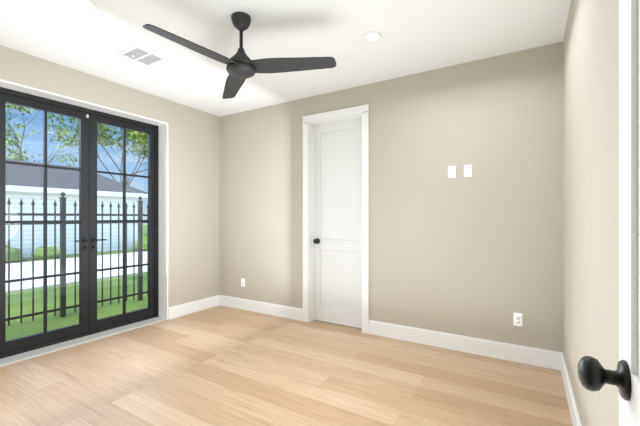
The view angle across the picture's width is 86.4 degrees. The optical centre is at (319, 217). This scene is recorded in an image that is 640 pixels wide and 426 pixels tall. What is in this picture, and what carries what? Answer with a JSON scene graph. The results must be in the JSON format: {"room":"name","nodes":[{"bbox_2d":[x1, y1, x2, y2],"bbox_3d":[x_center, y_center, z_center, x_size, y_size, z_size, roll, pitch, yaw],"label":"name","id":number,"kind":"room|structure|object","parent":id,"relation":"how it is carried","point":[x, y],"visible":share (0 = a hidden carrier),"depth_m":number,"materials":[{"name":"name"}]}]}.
{"room":"empty bedroom","nodes":[
{"label":"empty bedroom","id":0,"kind":"room"},
{"bbox_2d":[0,45,219,316],"bbox_3d":[-2.487,-0.097,3.539,0.260,2.743,3.750,0,0,31],"label":"wall","id":1,"kind":"structure","parent":0,"point":[193,204],"depth_m":4.41,"materials":[{"name":"paint"}]},
{"bbox_2d":[0,317,166,366],"bbox_3d":[-2.443,1.268,3.641,0.290,0.014,1.600,0,0,31],"label":"threshold","id":2,"kind":"object","parent":1,"relation":"attached to","point":[5,361],"visible":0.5,"depth_m":3.44,"materials":[{"name":"white wood"}]},
{"bbox_2d":[0,79,167,319],"bbox_3d":[-2.396,0.049,3.612,0.180,2.452,1.624,0,0,31],"label":"door frame","id":3,"kind":"structure","parent":1,"relation":"in","point":[163,219],"depth_m":4.26,"materials":[{"name":"white wood"}]},
{"bbox_2d":[0,87,158,358],"bbox_3d":[-2.479,0.048,3.663,0.106,2.426,1.600,0,0,31],"label":"french door","id":4,"kind":"structure","parent":3,"relation":"attached to","point":[90,323],"depth_m":3.63,"materials":[{"name":"black metal"}]},
{"bbox_2d":[168,295,219,319],"bbox_3d":[-1.680,1.200,4.596,0.016,0.150,0.803,0,0,31],"label":"baseboard","id":5,"kind":"structure","parent":1,"relation":"attached to","point":[195,306],"depth_m":4.55,"materials":[{"name":"white wood"}]},
{"bbox_2d":[0,0,570,116],"bbox_3d":[-1.091,-1.528,1.791,4.465,0.120,5.420,0,0,31],"label":"ceiling","id":6,"kind":"structure","parent":0,"point":[418,36],"depth_m":2.78,"materials":[{"name":"paint"}]},
{"bbox_2d":[70,0,95,9],"bbox_3d":[-1.620,-1.465,2.330,0.152,0.006,0.152,0,0,31],"label":"recessed light","id":7,"kind":"object","parent":6,"relation":"in","point":[87,4],"visible":1,"depth_m":2.34,"materials":[{"name":"white plastic"}]},
{"bbox_2d":[117,45,167,66],"bbox_3d":[-1.613,-1.458,3.099,0.316,0.020,0.292,0,0,31],"label":"ceiling vent","id":8,"kind":"object","parent":6,"relation":"in","point":[138,54],"visible":0.98,"depth_m":3.09,"materials":[{"name":"white metal"}]},
{"bbox_2d":[143,12,336,98],"bbox_3d":[-0.620,-1.252,2.375,1.232,0.431,1.138,0,0,31],"label":"fan","id":9,"kind":"object","parent":6,"relation":"hanging from","point":[241,67],"visible":1,"depth_m":2.44,"materials":[{"name":"black metal"}]},
{"bbox_2d":[363,31,380,41],"bbox_3d":[0.421,-1.465,2.765,0.152,0.006,0.152,0,0,31],"label":"recessed light","id":10,"kind":"object","parent":6,"relation":"in","point":[372,36],"visible":1,"depth_m":2.76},
{"bbox_2d":[0,305,572,425],"bbox_3d":[-1.091,1.375,1.791,4.465,0.200,5.420,0,0,31],"label":"floor","id":11,"kind":"structure","parent":0,"point":[219,365],"depth_m":2.65,"materials":[{"name":"brown wood"}]},
{"bbox_2d":[220,41,562,351],"bbox_3d":[0.271,-0.097,4.023,4.465,2.743,0.190,0,0,31],"label":"wall","id":12,"kind":"structure","parent":0,"point":[478,254],"depth_m":3.36,"materials":[{"name":"paint"}]},
{"bbox_2d":[241,278,244,286],"bbox_3d":[-1.070,0.902,4.725,0.070,0.115,0.009,0,0,31],"label":"electrical outlet","id":13,"kind":"object","parent":12,"relation":"attached to","point":[242,282],"visible":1,"depth_m":4.72,"materials":[{"name":"white plastic"}]},
{"bbox_2d":[220,295,302,320],"bbox_3d":[-0.835,1.200,4.576,1.480,0.150,0.018,0,0,31],"label":"baseboard","id":14,"kind":"structure","parent":12,"relation":"attached to","point":[283,311],"depth_m":4.52,"materials":[{"name":"white wood"}]},
{"bbox_2d":[303,104,368,333],"bbox_3d":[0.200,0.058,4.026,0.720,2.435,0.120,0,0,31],"label":"door frame","id":15,"kind":"structure","parent":12,"relation":"in","point":[311,213],"depth_m":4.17,"materials":[{"name":"white wood"}]},
{"bbox_2d":[314,118,361,328],"bbox_3d":[0.221,0.063,4.061,0.684,2.408,0.035,0,0,31],"label":"door","id":16,"kind":"structure","parent":15,"relation":"attached to","point":[338,221],"depth_m":4.05,"materials":[{"name":"white wood"}]},
{"bbox_2d":[313,238,319,243],"bbox_3d":[-0.045,0.290,4.162,0.068,0.068,0.070,0,0,31],"label":"door knob","id":17,"kind":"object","parent":16,"relation":"attached to","point":[316,241],"depth_m":4.14,"materials":[{"name":"black metal"}]},
{"bbox_2d":[448,166,455,177],"bbox_3d":[1.272,-0.440,3.290,0.070,0.115,0.018,0,0,31],"label":"light switch","id":18,"kind":"object","parent":12,"relation":"attached to","point":[451,171],"visible":1,"depth_m":3.29,"materials":[{"name":"white plastic"}]},
{"bbox_2d":[369,320,559,369],"bbox_3d":[1.260,1.200,3.297,1.710,0.150,0.018,0,0,31],"label":"baseboard","id":19,"kind":"structure","parent":12,"relation":"attached to","point":[549,359],"depth_m":3.20,"materials":[{"name":"white wood"}]},
{"bbox_2d":[464,165,471,176],"bbox_3d":[1.395,-0.440,3.215,0.070,0.115,0.018,0,0,31],"label":"light switch","id":20,"kind":"object","parent":12,"relation":"attached to","point":[467,170],"visible":1,"depth_m":3.21,"materials":[{"name":"white plastic"}]},
{"bbox_2d":[513,312,522,326],"bbox_3d":[1.745,0.900,3.007,0.070,0.115,0.009,0,0,31],"label":"electrical outlet","id":21,"kind":"object","parent":12,"relation":"attached to","point":[517,319],"visible":1,"depth_m":3.00,"materials":[{"name":"white plastic"}]},
{"bbox_2d":[563,0,618,425],"bbox_3d":[0.745,-0.097,0.629,0.120,2.743,5.350,0,0,31],"label":"wall","id":22,"kind":"structure","parent":0,"point":[591,182],"depth_m":1.56,"materials":[{"name":"paint"}]},
{"bbox_2d":[560,352,581,425],"bbox_3d":[1.103,1.200,1.348,0.016,0.150,3.510,0,0,31],"label":"baseboard","id":23,"kind":"structure","parent":22,"relation":"attached to","point":[574,414],"depth_m":2.24,"materials":[{"name":"white wood"}]},
{"bbox_2d":[577,0,639,425],"bbox_3d":[0.364,0.063,0.284,0.166,2.408,0.869,0,0,31],"label":"door","id":24,"kind":"structure","parent":22,"relation":"in","point":[595,375],"depth_m":0.60,"materials":[{"name":"white wood"}]},
{"label":"outside","id":25,"kind":"structure","parent":0,"visible":0},
{"bbox_2d":[6,225,147,340],"bbox_3d":[-23.798,1.525,26.207,59.740,0.200,100.000,0,0,31],"label":"lawn","id":26,"kind":"structure","parent":25,"point":[16,325],"depth_m":5.65,"materials":[{"name":"green plant"}]},
{"bbox_2d":[6,245,24,261],"bbox_3d":[-10.172,1.141,10.737,1.097,0.560,1.233,0,0,31],"label":"bush","id":27,"kind":"object","parent":26,"relation":"on","point":[14,254],"depth_m":10.76,"materials":[{"name":"green plant"}]},
{"bbox_2d":[31,246,59,259],"bbox_3d":[-9.487,1.206,11.868,0.789,0.429,0.928,0,0,31],"label":"bush","id":28,"kind":"object","parent":26,"relation":"on","point":[39,252],"depth_m":11.64,"materials":[{"name":"green plant"}]},
{"bbox_2d":[6,103,106,165],"bbox_3d":[-19.145,-3.778,21.628,11.633,10.344,11.108,0,0,31],"label":"tree","id":29,"kind":"object","parent":26,"relation":"on","point":[10,141],"depth_m":22.35,"materials":[{"name":"green plant"}]},
{"bbox_2d":[6,192,134,257],"bbox_3d":[-15.536,0.188,6.431,3.150,2.465,22.850,0,0,31],"label":"house","id":30,"kind":"structure","parent":26,"relation":"on","point":[28,198],"depth_m":12.79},
{"bbox_2d":[6,159,147,193],"bbox_3d":[-15.536,-1.610,6.431,4.050,1.130,23.750,0,0,31],"label":"roof","id":31,"kind":"object","parent":30,"relation":"on","point":[71,181],"depth_m":13.00,"materials":[{"name":"grey"}]},
{"bbox_2d":[6,185,147,240],"bbox_3d":[-15.531,0.180,6.428,4.062,2.480,23.774,0,0,31],"label":"fascia","id":32,"kind":"object","parent":30,"relation":"attached to","point":[28,189],"depth_m":12.86,"materials":[{"name":"white wood"}]},
{"bbox_2d":[6,251,146,292],"bbox_3d":[-4.141,1.409,14.208,5.000,0.028,100.000,0,0,31],"label":"street","id":33,"kind":"structure","parent":26,"relation":"on","point":[38,267],"depth_m":8.97,"materials":[{"name":"concrete"}]},
{"bbox_2d":[6,192,147,325],"bbox_3d":[-2.525,0.527,6.778,0.068,1.784,15.000,0,0,31],"label":"fence","id":34,"kind":"object","parent":26,"relation":"on","point":[62,215],"depth_m":4.88,"materials":[{"name":"black metal"}]},
{"bbox_2d":[36,111,147,184],"bbox_3d":[-13.670,-5.758,24.417,11.704,14.272,12.187,0,0,31],"label":"tree","id":35,"kind":"object","parent":26,"relation":"on","point":[132,134],"depth_m":24.55,"materials":[{"name":"green plant"}]},
{"bbox_2d":[135,236,146,249],"bbox_3d":[-7.575,1.127,15.061,1.044,0.587,1.180,0,0,31],"label":"bush","id":36,"kind":"object","parent":26,"relation":"on","point":[144,244],"depth_m":14.62,"materials":[{"name":"green plant"}]}
]}

